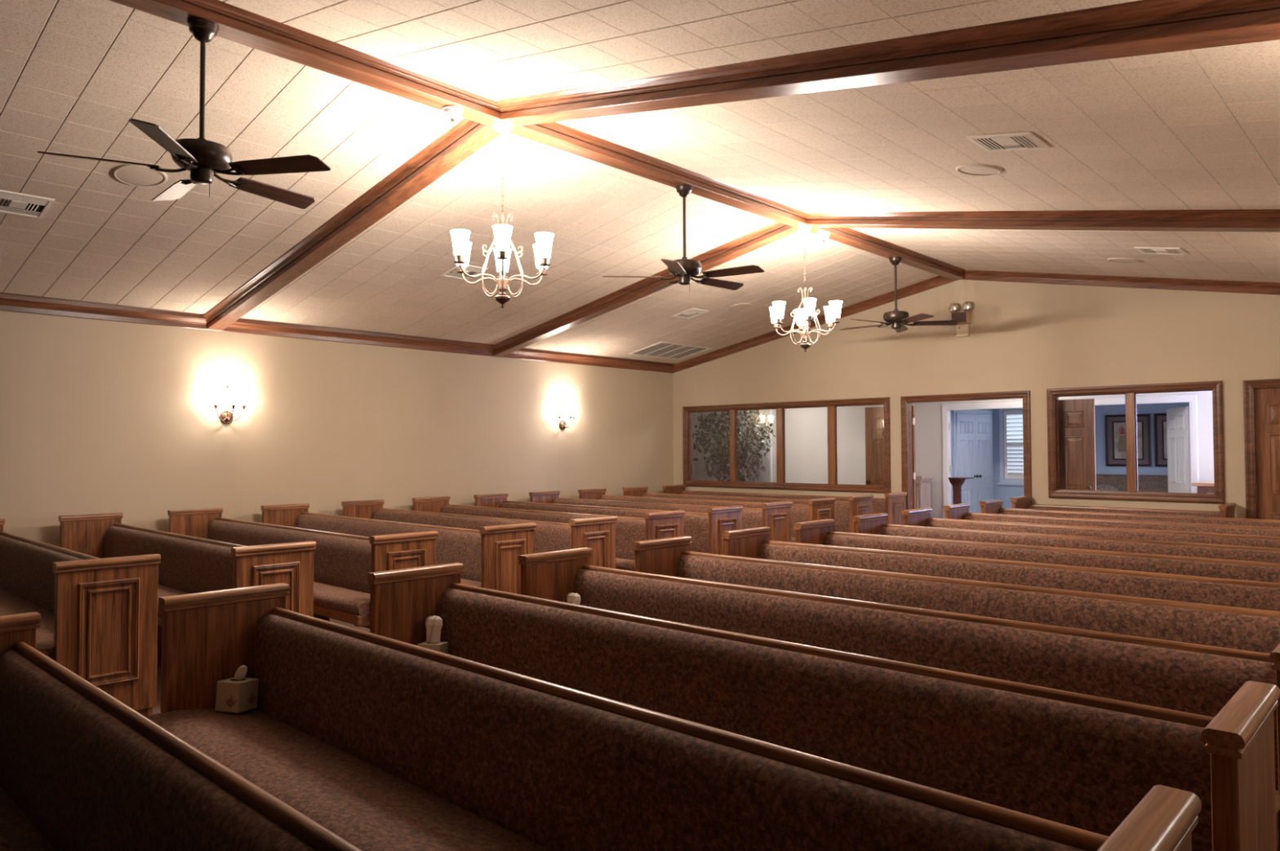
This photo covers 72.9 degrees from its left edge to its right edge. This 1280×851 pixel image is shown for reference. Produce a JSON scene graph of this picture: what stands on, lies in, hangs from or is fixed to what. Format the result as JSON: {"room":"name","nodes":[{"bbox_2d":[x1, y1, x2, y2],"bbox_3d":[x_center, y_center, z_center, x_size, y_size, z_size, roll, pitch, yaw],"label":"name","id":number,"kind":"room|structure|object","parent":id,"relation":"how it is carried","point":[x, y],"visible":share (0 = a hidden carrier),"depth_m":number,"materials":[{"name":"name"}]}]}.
{"room":"house of worship","nodes":[
{"label":"house of worship","id":0,"kind":"room"},
{"bbox_2d":[152,618,369,715],"bbox_3d":[-1.900,1.661,4.941,16.400,0.100,16.960,-2,-2,43],"label":"floor","id":1,"kind":"structure","parent":0,"point":[157,710],"depth_m":5.67,"materials":[{"name":"carpet"}]},
{"bbox_2d":[0,518,160,717],"bbox_3d":[-4.260,1.199,5.903,3.862,0.893,0.578,-2,-2,43],"label":"pew","id":2,"kind":"object","parent":1,"relation":"on","point":[99,622],"visible":0.73,"depth_m":4.69,"materials":[{"name":"brown wood"}]},
{"bbox_2d":[0,587,53,660],"bbox_3d":[-4.310,1.244,5.848,3.736,0.109,0.423,-2,-2,43],"label":"seat cushion","id":3,"kind":"object","parent":2,"relation":"on","point":[13,601],"depth_m":5.75,"materials":[{"name":"fabric"}]},
{"bbox_2d":[0,535,84,613],"bbox_3d":[-4.141,1.066,6.034,3.736,0.395,0.082,-2,-2,43],"label":"backrest cushion","id":4,"kind":"object","parent":2,"relation":"on","point":[26,574],"depth_m":6.21,"materials":[{"name":"fabric"}]},
{"bbox_2d":[0,612,362,850],"bbox_3d":[-1.125,1.075,1.730,3.418,0.893,0.574,-2,-2,43],"label":"pew","id":5,"kind":"object","parent":1,"relation":"on","point":[82,770],"visible":1,"depth_m":2.14,"materials":[{"name":"brown fabric"}]},
{"bbox_2d":[0,786,56,850],"bbox_3d":[-1.176,1.120,1.674,3.293,0.109,0.423,-2,-2,43],"label":"seat cushion","id":6,"kind":"object","parent":5,"relation":"on","point":[24,825],"depth_m":2.44,"materials":[{"name":"fabric"}]},
{"bbox_2d":[58,512,315,665],"bbox_3d":[-3.644,1.214,6.559,3.862,0.893,0.578,-2,-2,43],"label":"pew","id":7,"kind":"object","parent":1,"relation":"on","point":[189,565],"visible":0.47,"depth_m":6.40,"materials":[{"name":"brown wood"}]},
{"bbox_2d":[103,525,233,594],"bbox_3d":[-3.525,1.081,6.690,3.736,0.395,0.082,-2,-2,43],"label":"backrest cushion","id":8,"kind":"object","parent":7,"relation":"on","point":[189,565],"depth_m":6.67,"materials":[{"name":"fabric"}]},
{"bbox_2d":[157,584,190,616],"bbox_3d":[-3.694,1.260,6.504,3.736,0.109,0.423,-2,-2,43],"label":"seat cushion","id":9,"kind":"object","parent":7,"relation":"on","point":[163,590],"depth_m":6.50,"materials":[{"name":"fabric"}]},
{"bbox_2d":[167,507,438,629],"bbox_3d":[-3.028,1.230,7.215,3.862,0.893,0.578,-2,-2,43],"label":"pew","id":10,"kind":"object","parent":1,"relation":"on","point":[343,562],"visible":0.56,"depth_m":6.69,"materials":[{"name":"brown fabric"}]},
{"bbox_2d":[207,520,371,594],"bbox_3d":[-2.909,1.097,7.346,3.736,0.395,0.082,-2,-2,43],"label":"backrest cushion","id":11,"kind":"object","parent":10,"relation":"on","point":[343,561],"depth_m":6.98,"materials":[{"name":"fabric"}]},
{"bbox_2d":[313,582,370,616],"bbox_3d":[-3.078,1.275,7.160,3.736,0.109,0.423,-2,-2,43],"label":"seat cushion","id":12,"kind":"object","parent":10,"relation":"on","point":[330,598],"depth_m":6.09,"materials":[{"name":"fabric"}]},
{"bbox_2d":[260,503,536,595],"bbox_3d":[-2.412,1.245,7.871,3.862,0.893,0.578,-2,-2,43],"label":"pew","id":13,"kind":"object","parent":1,"relation":"on","point":[488,555],"visible":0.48,"depth_m":7.17,"materials":[{"name":"fabric"}]},
{"bbox_2d":[295,514,481,582],"bbox_3d":[-2.293,1.112,8.002,3.736,0.395,0.082,-2,-2,43],"label":"backrest cushion","id":14,"kind":"object","parent":13,"relation":"on","point":[453,545],"depth_m":7.63,"materials":[{"name":"fabric"}]},
{"bbox_2d":[460,578,480,587],"bbox_3d":[-2.462,1.291,7.817,3.736,0.109,0.423,-2,-2,43],"label":"seat cushion","id":15,"kind":"object","parent":13,"relation":"on","point":[470,582],"depth_m":6.74,"materials":[{"name":"fabric"}]},
{"bbox_2d":[341,499,617,568],"bbox_3d":[-1.796,1.261,8.527,3.862,0.893,0.578,-2,-2,43],"label":"pew","id":16,"kind":"object","parent":1,"relation":"on","point":[597,534],"visible":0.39,"depth_m":7.88,"materials":[{"name":"brown wood"}]},
{"bbox_2d":[372,510,570,553],"bbox_3d":[-1.677,1.128,8.658,3.736,0.395,0.082,-2,-2,43],"label":"backrest cushion","id":17,"kind":"object","parent":16,"relation":"on","point":[548,536],"depth_m":8.56,"materials":[{"name":"fabric"}]},
{"bbox_2d":[411,496,685,571],"bbox_3d":[-1.180,1.276,9.183,3.862,0.893,0.578,-2,-2,43],"label":"pew","id":18,"kind":"object","parent":1,"relation":"on","point":[662,525],"visible":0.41,"depth_m":8.47,"materials":[{"name":"brown wood"}]},
{"bbox_2d":[440,506,645,559],"bbox_3d":[-1.061,1.143,9.314,3.736,0.395,0.082,-2,-2,43],"label":"backrest cushion","id":19,"kind":"object","parent":18,"relation":"on","point":[628,531],"depth_m":9.06,"materials":[{"name":"fabric"}]},
{"bbox_2d":[615,558,635,571],"bbox_3d":[-1.230,1.322,9.129,3.736,0.109,0.423,-2,-2,43],"label":"seat cushion","id":20,"kind":"object","parent":18,"relation":"on","point":[625,564],"depth_m":7.84,"materials":[{"name":"fabric"}]},
{"bbox_2d":[473,493,742,555],"bbox_3d":[-0.564,1.292,9.839,3.862,0.893,0.578,-2,-2,43],"label":"pew","id":21,"kind":"object","parent":1,"relation":"on","point":[705,530],"visible":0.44,"depth_m":9.02,"materials":[{"name":"brown wood"}]},
{"bbox_2d":[499,502,708,553],"bbox_3d":[-0.445,1.159,9.970,3.736,0.395,0.082,-2,-2,43],"label":"backrest cushion","id":22,"kind":"object","parent":21,"relation":"on","point":[695,525],"depth_m":9.65,"materials":[{"name":"fabric"}]},
{"bbox_2d":[528,491,792,542],"bbox_3d":[0.052,1.307,10.495,3.862,0.893,0.578,-2,-2,43],"label":"pew","id":23,"kind":"object","parent":1,"relation":"on","point":[775,516],"visible":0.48,"depth_m":9.68,"materials":[{"name":"brown wood"}]},
{"bbox_2d":[552,499,762,529],"bbox_3d":[0.171,1.174,10.626,3.736,0.395,0.082,-2,-2,43],"label":"backrest cushion","id":24,"kind":"object","parent":23,"relation":"on","point":[750,517],"depth_m":10.50,"materials":[{"name":"fabric"}]},
{"bbox_2d":[146,583,1201,850],"bbox_3d":[-0.509,1.090,2.386,3.418,0.893,0.574,-2,-2,43],"label":"pew","id":25,"kind":"object","parent":1,"relation":"on","point":[384,744],"visible":0.85,"depth_m":2.41,"materials":[{"name":"brown fabric"}]},
{"bbox_2d":[214,665,258,713],"bbox_3d":[-1.620,1.055,3.486,0.111,0.180,0.120,-1,-2,15],"label":"tissue box","id":26,"kind":"object","parent":25,"relation":"on","point":[238,694],"visible":1,"depth_m":3.44,"materials":[{"name":"cardboard"}]},
{"bbox_2d":[225,693,256,708],"bbox_3d":[-1.621,1.094,3.479,0.111,0.056,0.102,-1,-7,15],"label":"print","id":27,"kind":"object","parent":26,"relation":"attached to","point":[233,700],"depth_m":3.43},
{"bbox_2d":[146,708,551,850],"bbox_3d":[-0.560,1.136,2.330,3.293,0.109,0.423,-2,-2,43],"label":"seat cushion","id":28,"kind":"object","parent":25,"relation":"on","point":[372,797],"depth_m":2.67,"materials":[{"name":"fabric"}]},
{"bbox_2d":[577,488,835,542],"bbox_3d":[0.668,1.323,11.152,3.862,0.893,0.578,-2,-2,43],"label":"pew","id":29,"kind":"object","parent":1,"relation":"on","point":[818,509],"visible":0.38,"depth_m":10.81,"materials":[{"name":"brown wood"}]},
{"bbox_2d":[599,497,808,537],"bbox_3d":[0.786,1.190,11.282,3.736,0.395,0.082,-2,-2,43],"label":"backrest cushion","id":30,"kind":"object","parent":29,"relation":"on","point":[799,513],"depth_m":11.11,"materials":[{"name":"fabric"}]},
{"bbox_2d":[622,486,873,533],"bbox_3d":[1.284,1.338,11.808,3.862,0.893,0.578,-2,-2,43],"label":"pew","id":31,"kind":"object","parent":1,"relation":"on","point":[858,505],"visible":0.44,"depth_m":10.95,"materials":[{"name":"brown wood"}]},
{"bbox_2d":[642,494,849,533],"bbox_3d":[1.402,1.205,11.938,3.736,0.395,0.082,-2,-2,43],"label":"backrest cushion","id":32,"kind":"object","parent":31,"relation":"on","point":[842,508],"depth_m":11.54,"materials":[{"name":"fabric"}]},
{"bbox_2d":[662,484,906,525],"bbox_3d":[1.899,1.354,12.464,3.862,0.893,0.578,-2,-2,43],"label":"pew","id":33,"kind":"object","parent":1,"relation":"on","point":[894,504],"visible":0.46,"depth_m":11.88,"materials":[{"name":"brown wood"}]},
{"bbox_2d":[680,492,885,514],"bbox_3d":[2.018,1.221,12.594,3.736,0.395,0.082,-2,-2,43],"label":"backrest cushion","id":34,"kind":"object","parent":33,"relation":"on","point":[878,504],"depth_m":12.48,"materials":[{"name":"fabric"}]},
{"bbox_2d":[367,563,1279,850],"bbox_3d":[0.107,1.106,3.043,3.418,0.893,0.574,-2,-2,43],"label":"pew","id":35,"kind":"object","parent":1,"relation":"on","point":[1085,762],"visible":0.58,"depth_m":2.63,"materials":[{"name":"brown fabric"}]},
{"bbox_2d":[417,616,448,654],"bbox_3d":[-0.990,1.037,4.143,0.111,0.246,0.120,0,-2,8],"label":"tissue box","id":36,"kind":"object","parent":35,"relation":"on","point":[433,624],"visible":0.64,"depth_m":4.14,"materials":[{"name":"cardboard"}]},
{"bbox_2d":[517,547,1279,850],"bbox_3d":[0.723,1.121,3.699,3.418,0.893,0.574,-2,-2,43],"label":"pew","id":37,"kind":"object","parent":1,"relation":"on","point":[1202,680],"visible":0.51,"depth_m":3.46,"materials":[{"name":"brown fabric"}]},
{"bbox_2d":[566,592,580,604],"bbox_3d":[-0.373,1.053,4.799,0.111,0.246,0.120,-1,-2,23],"label":"tissue box","id":38,"kind":"object","parent":37,"relation":"on","point":[572,598],"visible":0.22,"depth_m":4.80,"materials":[{"name":"cardboard"}]},
{"bbox_2d":[573,569,1278,791],"bbox_3d":[0.840,0.988,3.828,3.293,0.395,0.082,-2,-2,43],"label":"backrest cushion","id":39,"kind":"object","parent":37,"relation":"on","point":[1202,681],"depth_m":3.42,"materials":[{"name":"fabric"}]},
{"bbox_2d":[1275,790,1279,846],"bbox_3d":[0.671,1.167,3.642,3.293,0.109,0.423,-2,-2,43],"label":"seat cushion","id":40,"kind":"object","parent":37,"relation":"on","point":[1276,791],"depth_m":2.42,"materials":[{"name":"fabric"}]},
{"bbox_2d":[631,536,1279,653],"bbox_3d":[1.339,1.137,4.355,3.418,0.893,0.574,-2,-2,43],"label":"pew","id":41,"kind":"object","parent":1,"relation":"on","point":[1253,630],"visible":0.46,"depth_m":4.24,"materials":[{"name":"brown fabric"}]},
{"bbox_2d":[720,527,1279,612],"bbox_3d":[1.954,1.152,5.011,3.418,0.893,0.574,-2,-2,43],"label":"pew","id":42,"kind":"object","parent":1,"relation":"on","point":[752,543],"visible":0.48,"depth_m":5.01,"materials":[{"name":"brown fabric"}]},
{"bbox_2d":[792,519,1279,583],"bbox_3d":[2.570,1.168,5.667,3.418,0.893,0.574,-2,-2,43],"label":"pew","id":43,"kind":"object","parent":1,"relation":"on","point":[820,532],"visible":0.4,"depth_m":5.77,"materials":[{"name":"fabric"}]},
{"bbox_2d":[852,513,1279,563],"bbox_3d":[3.186,1.183,6.323,3.418,0.893,0.574,-2,-2,43],"label":"pew","id":44,"kind":"object","parent":1,"relation":"on","point":[870,524],"visible":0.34,"depth_m":6.52,"materials":[{"name":"fabric"}]},
{"bbox_2d":[879,526,1279,563],"bbox_3d":[3.304,1.050,6.452,3.293,0.395,0.082,-2,-2,43],"label":"backrest cushion","id":45,"kind":"object","parent":44,"relation":"on","point":[1272,555],"depth_m":6.41,"materials":[{"name":"fabric"}]},
{"bbox_2d":[901,507,1279,548],"bbox_3d":[3.802,1.199,6.979,3.418,0.893,0.574,-2,-2,43],"label":"pew","id":46,"kind":"object","parent":1,"relation":"on","point":[919,517],"visible":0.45,"depth_m":7.25,"materials":[{"name":"brown wood"}]},
{"bbox_2d":[924,520,1279,548],"bbox_3d":[3.920,1.066,7.108,3.293,0.395,0.082,-2,-2,43],"label":"backrest cushion","id":47,"kind":"object","parent":46,"relation":"on","point":[1273,542],"depth_m":7.12,"materials":[{"name":"fabric"}]},
{"bbox_2d":[942,503,1279,537],"bbox_3d":[4.418,1.214,7.635,3.418,0.893,0.574,-2,-2,43],"label":"pew","id":48,"kind":"object","parent":1,"relation":"on","point":[961,511],"visible":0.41,"depth_m":7.98,"materials":[{"name":"brown wood"}]},
{"bbox_2d":[964,515,1279,537],"bbox_3d":[4.535,1.081,7.764,3.293,0.395,0.082,-2,-2,43],"label":"backrest cushion","id":49,"kind":"object","parent":48,"relation":"on","point":[1140,525],"depth_m":7.85,"materials":[{"name":"fabric"}]},
{"bbox_2d":[1010,496,1236,518],"bbox_3d":[5.167,1.259,9.400,2.094,0.893,0.574,-2,-2,43],"label":"pew","id":50,"kind":"object","parent":1,"relation":"on","point":[1227,510],"visible":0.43,"depth_m":9.50,"materials":[{"name":"brown wood"}]},
{"bbox_2d":[1027,506,1220,517],"bbox_3d":[5.285,1.126,9.529,1.969,0.395,0.082,-2,-2,43],"label":"backrest cushion","id":51,"kind":"object","parent":50,"relation":"on","point":[1077,508],"depth_m":9.48,"materials":[{"name":"fabric"}]},
{"bbox_2d":[978,499,1279,528],"bbox_3d":[5.034,1.230,8.291,3.418,0.893,0.574,-2,-2,43],"label":"pew","id":52,"kind":"object","parent":1,"relation":"on","point":[993,507],"visible":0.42,"depth_m":8.71,"materials":[{"name":"brown wood"}]},
{"bbox_2d":[998,510,1279,528],"bbox_3d":[5.151,1.097,8.420,3.293,0.395,0.082,-2,-2,43],"label":"backrest cushion","id":53,"kind":"object","parent":52,"relation":"on","point":[1128,517],"depth_m":8.56,"materials":[{"name":"fabric"}]},
{"bbox_2d":[0,311,673,546],"bbox_3d":[-3.338,0.313,10.170,0.120,2.887,11.270,-2,-2,43],"label":"wall","id":54,"kind":"structure","parent":0,"point":[97,416],"depth_m":9.48,"materials":[{"name":"paint"}]},
{"bbox_2d":[213,385,246,424],"bbox_3d":[-4.234,-0.220,8.973,0.231,0.405,0.386,-2,-2,43],"label":"wall sconce","id":55,"kind":"object","parent":54,"relation":"attached to","point":[226,417],"visible":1,"depth_m":9.02,"materials":[{"name":"brown metal"}]},
{"bbox_2d":[0,293,674,373],"bbox_3d":[-5.158,-1.080,8.126,0.082,0.150,16.750,-2,-2,43],"label":"trim","id":56,"kind":"structure","parent":54,"relation":"attached to","point":[9,303],"depth_m":9.54,"materials":[{"name":"brown wood"}]},
{"bbox_2d":[0,0,1279,364],"bbox_3d":[0.066,-1.662,6.733,9.870,0.993,11.776,-2,-2,43],"label":"ceiling","id":57,"kind":"structure","parent":0,"point":[73,73],"depth_m":5.80,"materials":[{"name":"tile"}]},
{"bbox_2d":[0,189,55,219],"bbox_3d":[-4.357,-1.550,6.075,0.364,0.076,0.360,-2,-2,43],"label":"ceiling vent","id":58,"kind":"object","parent":57,"relation":"in","point":[11,202],"visible":1,"depth_m":6.08,"materials":[{"name":"white metal"}]},
{"bbox_2d":[111,164,167,186],"bbox_3d":[-3.412,-1.706,5.918,0.328,0.069,0.324,1,-2,-41],"label":"ceiling speaker","id":59,"kind":"object","parent":57,"relation":"attached to","point":[140,175],"visible":0.94,"depth_m":5.91},
{"bbox_2d":[37,17,331,208],"bbox_3d":[-2.138,-1.571,4.329,1.250,0.874,1.297,-1,-2,11],"label":"ceiling fan","id":60,"kind":"object","parent":57,"relation":"hanging from","point":[202,157],"visible":1,"depth_m":4.28,"materials":[{"name":"brown metal"}]},
{"bbox_2d":[202,118,501,330],"bbox_3d":[-2.680,-1.555,7.365,4.755,1.041,0.296,-2,-2,43],"label":"ceiling beam","id":61,"kind":"structure","parent":57,"relation":"attached to","point":[466,137],"depth_m":6.86,"materials":[{"name":"brown wood"}]},
{"bbox_2d":[441,105,463,122],"bbox_3d":[-1.173,-1.942,5.427,0.132,0.081,0.131,-2,-2,43],"label":"smoke detector","id":62,"kind":"object","parent":57,"relation":"attached to","point":[452,113],"visible":1,"depth_m":5.39,"materials":[{"name":"white plastic"}]},
{"bbox_2d":[440,263,488,280],"bbox_3d":[-1.749,-1.523,8.606,0.354,0.074,0.330,-2,-2,43],"label":"ceiling vent","id":63,"kind":"object","parent":57,"relation":"in","point":[472,270],"visible":0.8,"depth_m":8.59,"materials":[{"name":"white metal"}]},
{"bbox_2d":[453,121,550,308],"bbox_3d":[-0.902,-1.372,5.692,0.738,1.208,0.656,1,-2,-39],"label":"chandelier","id":64,"kind":"object","parent":57,"relation":"hanging from","point":[502,282],"visible":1,"depth_m":5.66,"materials":[{"name":"white metal"}]},
{"bbox_2d":[110,0,965,279],"bbox_3d":[-1.680,-2.071,4.884,0.296,0.150,16.750,-2,-2,43],"label":"ceiling beam","id":65,"kind":"structure","parent":57,"relation":"attached to","point":[235,24],"depth_m":5.38,"materials":[{"name":"brown wood"}]},
{"bbox_2d":[491,221,799,356],"bbox_3d":[-0.191,-1.492,10.017,4.755,1.041,0.296,-2,-2,43],"label":"trim","id":66,"kind":"structure","parent":57,"relation":"attached to","point":[775,231],"depth_m":9.82,"materials":[{"name":"brown wood"}]},
{"bbox_2d":[627,341,711,359],"bbox_3d":[0.463,-1.130,13.145,0.688,0.136,1.160,-2,-2,43],"label":"ceiling vent","id":67,"kind":"object","parent":57,"relation":"in","point":[662,349],"visible":1,"depth_m":13.11,"materials":[{"name":"white metal"}]},
{"bbox_2d":[602,184,764,293],"bbox_3d":[0.406,-1.507,7.026,1.250,0.874,1.297,-1,-2,31],"label":"ceiling fan","id":68,"kind":"object","parent":57,"relation":"hanging from","point":[683,268],"visible":1,"depth_m":6.98,"materials":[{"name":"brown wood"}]},
{"bbox_2d":[671,307,709,319],"bbox_3d":[0.657,-1.451,11.242,0.354,0.074,0.330,-2,-2,43],"label":"ceiling vent","id":69,"kind":"object","parent":57,"relation":"in","point":[692,313],"visible":1,"depth_m":11.22,"materials":[{"name":"white metal"}]},
{"bbox_2d":[728,302,751,311],"bbox_3d":[1.294,-1.540,11.236,0.284,0.062,0.289,-1,-2,38],"label":"ceiling speaker","id":70,"kind":"object","parent":57,"relation":"attached to","point":[741,306],"visible":1,"depth_m":11.22},
{"bbox_2d":[730,304,749,310],"bbox_3d":[1.295,-1.540,11.236,0.255,0.008,0.255,-16,-12,42],"label":"grille","id":71,"kind":"object","parent":70,"relation":"attached to","point":[735,307],"depth_m":11.24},
{"bbox_2d":[772,225,839,351],"bbox_3d":[1.587,-1.309,8.343,0.738,1.208,0.656,1,-2,-27],"label":"chandelier","id":72,"kind":"object","parent":57,"relation":"hanging from","point":[805,335],"visible":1,"depth_m":8.31,"materials":[{"name":"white metal"}]},
{"bbox_2d":[496,0,1279,126],"bbox_3d":[0.874,-1.658,4.031,4.755,1.041,0.296,-2,-2,43],"label":"ceiling beam","id":73,"kind":"structure","parent":57,"relation":"attached to","point":[1142,27],"depth_m":3.58,"materials":[{"name":"brown wood"}]},
{"bbox_2d":[839,256,957,333],"bbox_3d":[2.913,-1.444,9.715,1.250,0.874,1.297,0,-2,5],"label":"ceiling fan","id":74,"kind":"object","parent":57,"relation":"hanging from","point":[895,317],"visible":1,"depth_m":9.65,"materials":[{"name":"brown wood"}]},
{"bbox_2d":[955,164,1002,176],"bbox_3d":[2.220,-1.674,5.679,0.284,0.062,0.289,-1,-2,38],"label":"ceiling speaker","id":75,"kind":"object","parent":57,"relation":"attached to","point":[981,170],"visible":1,"depth_m":5.66},
{"bbox_2d":[959,166,999,174],"bbox_3d":[2.220,-1.674,5.679,0.255,0.008,0.255,13,8,43],"label":"grille","id":76,"kind":"object","parent":75,"relation":"attached to","point":[964,170],"depth_m":5.67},
{"bbox_2d":[965,132,1050,151],"bbox_3d":[2.102,-1.618,4.951,0.354,0.074,0.330,-2,-2,43],"label":"ceiling vent","id":77,"kind":"object","parent":57,"relation":"in","point":[1020,140],"visible":1,"depth_m":4.93,"materials":[{"name":"white metal"}]},
{"bbox_2d":[805,208,1279,231],"bbox_3d":[3.363,-1.595,6.682,4.755,1.041,0.296,-2,-2,43],"label":"trim","id":78,"kind":"structure","parent":57,"relation":"attached to","point":[1243,220],"depth_m":6.65,"materials":[{"name":"brown wood"}]},
{"bbox_2d":[1106,257,1140,263],"bbox_3d":[4.761,-1.625,8.532,0.284,0.062,0.289,-1,-2,38],"label":"ceiling speaker","id":79,"kind":"object","parent":57,"relation":"attached to","point":[1125,260],"visible":1,"depth_m":8.51},
{"bbox_2d":[1133,246,1187,254],"bbox_3d":[4.652,-1.561,7.741,0.354,0.074,0.330,-2,-2,43],"label":"ceiling vent","id":80,"kind":"object","parent":57,"relation":"in","point":[1162,251],"visible":1,"depth_m":7.71,"materials":[{"name":"white metal"}]},
{"bbox_2d":[692,391,1213,518],"bbox_3d":[4.381,0.526,13.777,13.320,2.600,0.100,-2,-2,43],"label":"wall","id":81,"kind":"structure","parent":0,"point":[806,428],"depth_m":14.47,"materials":[{"name":"paint"}]},
{"bbox_2d":[692,417,729,480],"bbox_3d":[1.064,0.888,16.749,1.700,2.059,0.104,-2,-2,43],"label":"door","id":82,"kind":"structure","parent":81,"relation":"in","point":[698,465],"depth_m":16.65,"materials":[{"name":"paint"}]},
{"bbox_2d":[759,409,773,482],"bbox_3d":[2.270,0.634,15.639,0.250,2.500,0.069,-2,-2,43],"label":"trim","id":83,"kind":"structure","parent":81,"relation":"attached to","point":[767,477],"depth_m":15.59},
{"bbox_2d":[942,395,1199,519],"bbox_3d":[6.192,0.719,12.543,3.380,2.134,0.834,-2,-2,43],"label":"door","id":84,"kind":"structure","parent":81,"relation":"in","point":[1181,422],"depth_m":11.70,"materials":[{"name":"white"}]},
{"bbox_2d":[950,408,993,505],"bbox_3d":[5.404,0.537,14.311,0.120,2.600,2.080,-2,-2,43],"label":"wall","id":85,"kind":"structure","parent":0,"point":[989,410],"depth_m":13.75,"materials":[{"name":"paint"}]},
{"bbox_2d":[952,409,993,513],"bbox_3d":[5.553,0.786,14.296,0.108,2.099,1.570,-2,-2,43],"label":"door","id":86,"kind":"structure","parent":85,"relation":"in","point":[972,429],"depth_m":14.27,"materials":[{"name":"wood"}]},
{"bbox_2d":[673,280,1279,519],"bbox_3d":[4.099,-0.132,10.984,9.870,3.768,0.120,-2,-2,43],"label":"wall","id":87,"kind":"structure","parent":0,"point":[1035,338],"depth_m":10.39,"materials":[{"name":"paint"}]},
{"bbox_2d":[682,397,890,493],"bbox_3d":[2.061,0.300,12.868,3.623,1.284,0.147,-2,-2,43],"label":"window","id":88,"kind":"structure","parent":87,"relation":"in","point":[831,405],"depth_m":12.78,"materials":[{"name":"brown wood"}]},
{"bbox_2d":[673,275,959,373],"bbox_3d":[2.269,-1.431,12.594,4.815,1.041,0.082,-2,-2,43],"label":"trim","id":89,"kind":"structure","parent":87,"relation":"attached to","point":[938,281],"depth_m":12.26,"materials":[{"name":"brown wood"}]},
{"bbox_2d":[948,302,972,337],"bbox_3d":[4.035,-1.333,10.892,0.294,0.423,0.141,-2,-2,43],"label":"emergency light","id":90,"kind":"object","parent":87,"relation":"attached to","point":[963,318],"visible":0.98,"depth_m":10.86,"materials":[{"name":"beige plastic"}]},
{"bbox_2d":[865,391,1096,510],"bbox_3d":[4.145,0.675,10.986,2.936,2.151,0.267,-2,-2,43],"label":"door","id":91,"kind":"structure","parent":87,"relation":"in","point":[1077,426],"depth_m":10.40,"materials":[{"name":"brown wood"}]},
{"bbox_2d":[960,270,1279,295],"bbox_3d":[5.780,-1.533,9.300,4.815,1.041,0.082,-2,-2,43],"label":"trim","id":92,"kind":"structure","parent":87,"relation":"attached to","point":[1180,284],"depth_m":9.62,"materials":[{"name":"brown wood"}]},
{"bbox_2d":[1046,381,1225,503],"bbox_3d":[5.479,0.191,9.662,1.740,1.280,0.147,-2,-2,43],"label":"window","id":93,"kind":"structure","parent":87,"relation":"in","point":[1130,392],"depth_m":9.62,"materials":[{"name":"brown wood"}]},
{"bbox_2d":[1243,378,1279,519],"bbox_3d":[6.593,0.602,8.607,0.945,2.151,0.147,-2,-2,43],"label":"door","id":94,"kind":"structure","parent":87,"relation":"in","point":[1261,397],"depth_m":8.84,"materials":[{"name":"brown wood"}]},
{"bbox_2d":[992,402,1189,508],"bbox_3d":[8.021,0.498,13.213,5.200,2.600,0.100,-2,-2,43],"label":"wall","id":95,"kind":"structure","parent":0,"point":[1005,493],"depth_m":13.79,"materials":[{"name":"paint"}]},
{"bbox_2d":[996,408,1023,485],"bbox_3d":[6.717,0.340,14.401,1.520,1.330,0.160,-2,-2,43],"label":"window","id":96,"kind":"structure","parent":95,"relation":"in","point":[1006,477],"depth_m":14.77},
{"bbox_2d":[1104,413,1151,466],"bbox_3d":[7.605,0.233,13.512,0.635,0.810,0.035,-2,-2,43],"label":"framed picture","id":97,"kind":"object","parent":95,"relation":"attached to","point":[1115,424],"visible":0.76,"depth_m":13.56,"materials":[{"name":"wood"}]},
{"bbox_2d":[1154,413,1167,466],"bbox_3d":[8.104,0.218,13.044,0.635,0.810,0.035,-2,-2,43],"label":"framed picture","id":98,"kind":"object","parent":95,"relation":"attached to","point":[1160,420],"visible":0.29,"depth_m":13.21,"materials":[{"name":"wood"}]},
{"bbox_3d":[4.419,1.875,13.717,13.600,0.100,4.490,-2,-2,43],"label":"floor","id":99,"kind":"structure","parent":0,"visible":0},
{"bbox_2d":[692,409,775,481],"bbox_3d":[1.617,0.707,14.883,1.433,2.318,1.419,-1,-2,26],"label":"ficus tree","id":100,"kind":"object","parent":99,"relation":"on","point":[742,455],"visible":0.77,"depth_m":14.72,"materials":[{"name":"green plant"}]},
{"bbox_2d":[915,475,932,509],"bbox_3d":[4.275,1.301,13.453,0.395,1.035,0.370,-2,-2,43],"label":"base cabinet","id":101,"kind":"object","parent":99,"relation":"on","point":[922,483],"visible":0.29,"depth_m":13.29,"materials":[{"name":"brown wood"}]},
{"bbox_2d":[948,477,973,504],"bbox_3d":[4.739,1.285,12.833,0.320,1.030,0.280,-2,-2,43],"label":"pedestal table","id":102,"kind":"object","parent":99,"relation":"on","point":[957,483],"visible":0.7,"depth_m":12.82,"materials":[{"name":"brown wood"}]},
{"bbox_2d":[1096,474,1168,493],"bbox_3d":[7.424,1.270,12.919,2.300,1.045,0.880,-2,-2,43],"label":"sofa","id":103,"kind":"object","parent":99,"relation":"on","point":[1146,483],"visible":0.02,"depth_m":13.04,"materials":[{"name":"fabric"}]},
{"bbox_2d":[1096,484,1119,491],"bbox_3d":[7.104,1.094,13.278,0.529,0.394,0.218,-2,-2,40],"label":"cushion","id":104,"kind":"object","parent":103,"relation":"on","point":[1100,486],"visible":0.18,"depth_m":13.23,"materials":[{"name":"fabric"}]},
{"bbox_2d":[1191,481,1214,493],"bbox_3d":[7.286,1.215,10.581,0.860,1.030,0.400,-2,-2,43],"label":"console table","id":105,"kind":"object","parent":99,"relation":"on","point":[1202,487],"visible":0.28,"depth_m":10.68,"materials":[{"name":"brown wood"}]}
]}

